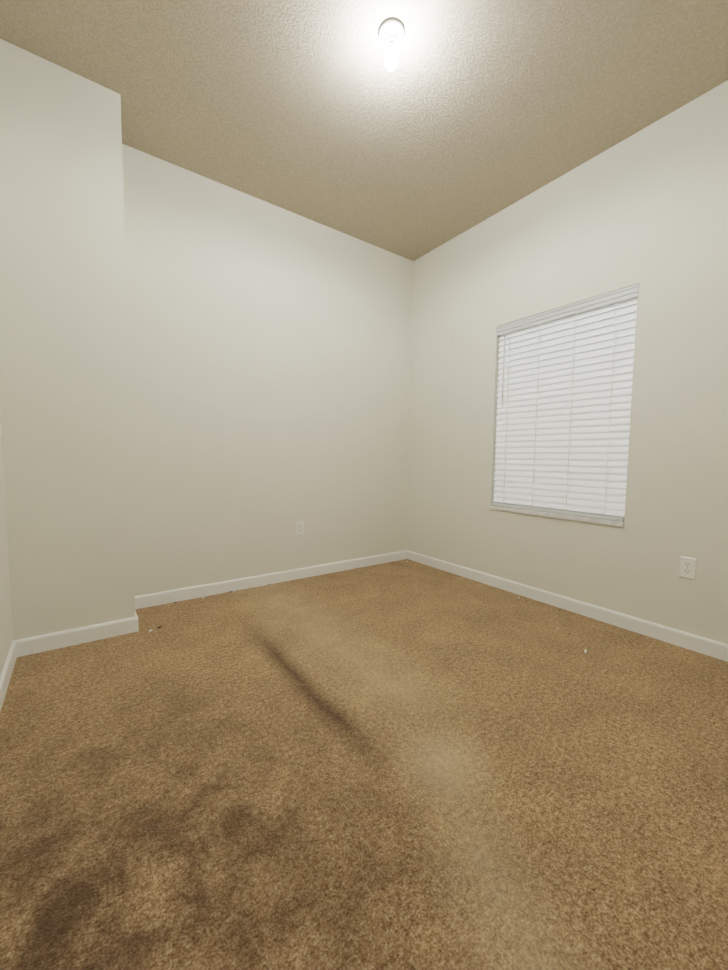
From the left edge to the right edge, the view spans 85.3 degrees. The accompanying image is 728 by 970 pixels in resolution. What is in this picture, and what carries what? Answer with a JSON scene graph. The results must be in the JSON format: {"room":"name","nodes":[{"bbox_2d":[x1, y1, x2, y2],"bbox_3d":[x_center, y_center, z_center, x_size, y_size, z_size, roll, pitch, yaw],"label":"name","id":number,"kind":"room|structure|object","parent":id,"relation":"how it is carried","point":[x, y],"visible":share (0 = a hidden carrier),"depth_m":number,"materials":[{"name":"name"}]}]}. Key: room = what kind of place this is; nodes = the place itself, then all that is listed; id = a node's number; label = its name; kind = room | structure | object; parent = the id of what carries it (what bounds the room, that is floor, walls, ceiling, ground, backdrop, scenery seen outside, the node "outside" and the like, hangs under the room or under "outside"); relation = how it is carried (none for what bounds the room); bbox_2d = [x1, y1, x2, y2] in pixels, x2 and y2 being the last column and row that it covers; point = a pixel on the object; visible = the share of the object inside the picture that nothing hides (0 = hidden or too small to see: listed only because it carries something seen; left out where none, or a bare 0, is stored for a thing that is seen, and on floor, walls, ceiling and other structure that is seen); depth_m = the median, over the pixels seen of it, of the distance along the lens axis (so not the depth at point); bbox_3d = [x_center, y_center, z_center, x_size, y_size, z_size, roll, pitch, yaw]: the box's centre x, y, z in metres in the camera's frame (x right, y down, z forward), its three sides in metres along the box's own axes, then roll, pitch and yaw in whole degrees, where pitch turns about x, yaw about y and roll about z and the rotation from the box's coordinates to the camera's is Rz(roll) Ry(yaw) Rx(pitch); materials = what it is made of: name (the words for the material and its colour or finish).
{"room":"empty bedroom","nodes":[
{"label":"empty bedroom","id":0,"kind":"room"},
{"bbox_2d":[0,398,12,675],"bbox_3d":[-0.650,-0.460,0.254,0.140,2.900,4.650,-2,5,-36],"label":"wall","id":1,"kind":"structure","parent":0,"point":[6,637],"depth_m":1.83,"materials":[{"name":"paint"}]},
{"bbox_2d":[0,641,16,710],"bbox_3d":[-0.992,0.898,0.934,0.013,0.085,2.565,-2,5,-36],"label":"baseboard","id":2,"kind":"structure","parent":1,"relation":"attached to","point":[7,671],"depth_m":1.74,"materials":[{"name":"white wood"}]},
{"bbox_2d":[0,39,134,640],"bbox_3d":[-1.623,-0.608,2.178,0.530,2.900,0.380,-2,5,-36],"label":"wall","id":3,"kind":"structure","parent":0,"point":[64,393],"depth_m":2.01,"materials":[{"name":"paint"}]},
{"bbox_2d":[14,616,138,656],"bbox_3d":[-1.521,0.808,2.121,0.543,0.085,0.013,-2,5,-36],"label":"baseboard","id":4,"kind":"structure","parent":3,"relation":"attached to","point":[49,641],"depth_m":2.10,"materials":[{"name":"white wood"}]},
{"bbox_2d":[122,144,412,595],"bbox_3d":[-0.788,-0.662,3.096,3.240,2.900,0.140,-2,5,-36],"label":"wall","id":5,"kind":"structure","parent":0,"point":[269,357],"depth_m":2.98,"materials":[{"name":"paint"}]},
{"bbox_2d":[135,550,406,608],"bbox_3d":[-0.546,0.738,3.287,2.430,0.085,0.013,-2,5,-36],"label":"baseboard","id":6,"kind":"structure","parent":5,"relation":"attached to","point":[165,597],"depth_m":3.07,"materials":[{"name":"white wood"}]},
{"bbox_2d":[296,521,303,535],"bbox_3d":[-0.530,0.361,3.271,0.070,0.115,0.008,-2,5,-36],"label":"electrical outlet","id":7,"kind":"object","parent":5,"relation":"attached to","point":[299,528],"visible":1,"depth_m":3.27,"materials":[{"name":"white plastic"}]},
{"bbox_2d":[0,559,727,969],"bbox_3d":[0.549,0.984,1.318,3.240,0.100,4.790,-2,5,-36],"label":"floor","id":8,"kind":"structure","parent":0,"point":[404,765],"depth_m":1.22,"materials":[{"name":"carpet"}]},
{"bbox_2d":[149,561,586,652],"bbox_3d":[0.041,0.840,2.480,2.317,0.005,1.968,-2,5,-36],"label":"chips","id":9,"kind":"object","parent":8,"relation":"on","point":[585,650],"visible":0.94,"depth_m":2.33,"materials":[{"name":"white paint"}]},
{"bbox_2d":[0,0,727,260],"bbox_3d":[0.587,-2.009,1.107,3.240,0.100,4.790,-2,5,-36],"label":"ceiling","id":10,"kind":"structure","parent":0,"point":[464,116],"depth_m":2.02,"materials":[{"name":"beige paint"}]},
{"bbox_2d":[379,18,404,47],"bbox_3d":[0.122,-1.984,1.757,0.114,0.052,0.114,-2,5,-36],"label":"holder","id":11,"kind":"object","parent":10,"relation":"attached to","point":[391,29],"visible":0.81,"depth_m":1.73,"materials":[{"name":"white ceramic"}]},
{"bbox_2d":[385,40,397,70],"bbox_3d":[0.122,-1.917,1.761,0.060,0.118,0.060,-2,5,-36],"label":"bulb","id":12,"kind":"object","parent":11,"relation":"attached to","point":[391,59],"visible":1,"depth_m":1.75,"materials":[{"name":"white glass"}]},
{"bbox_2d":[407,80,727,643],"bbox_3d":[1.868,-0.555,2.059,0.140,2.900,4.650,-2,5,-36],"label":"wall","id":13,"kind":"structure","parent":0,"point":[646,209],"depth_m":2.39,"materials":[{"name":"paint"}]},
{"bbox_2d":[490,505,623,526],"bbox_3d":[1.323,0.206,2.802,0.097,0.032,0.960,-2,5,-36],"label":"window sill","id":14,"kind":"structure","parent":13,"relation":"attached to","point":[569,517],"depth_m":2.69,"materials":[{"name":"wood"}]},
{"bbox_2d":[498,301,636,516],"bbox_3d":[1.380,-0.503,2.786,0.060,1.410,0.960,-2,5,-36],"label":"window","id":15,"kind":"structure","parent":13,"relation":"in","point":[577,366],"depth_m":2.70,"materials":[{"name":"white"}]},
{"bbox_2d":[492,284,638,520],"bbox_3d":[1.322,-0.505,2.744,0.068,1.392,0.968,-2,5,-36],"label":"window blind","id":16,"kind":"object","parent":15,"relation":"attached to","point":[562,444],"visible":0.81,"depth_m":2.66,"materials":[{"name":"white plastic"}]},
{"bbox_2d":[407,550,727,661],"bbox_3d":[1.291,0.796,2.804,0.013,0.085,2.945,-2,5,-36],"label":"baseboard","id":17,"kind":"structure","parent":13,"relation":"attached to","point":[705,646],"depth_m":2.54,"materials":[{"name":"white wood"}]},
{"bbox_2d":[679,556,696,579],"bbox_3d":[1.754,0.450,2.143,0.008,0.115,0.070,-2,5,-36],"label":"electrical outlet","id":18,"kind":"object","parent":13,"relation":"attached to","point":[687,567],"visible":1,"depth_m":2.14,"materials":[{"name":"white plastic"}]}
]}

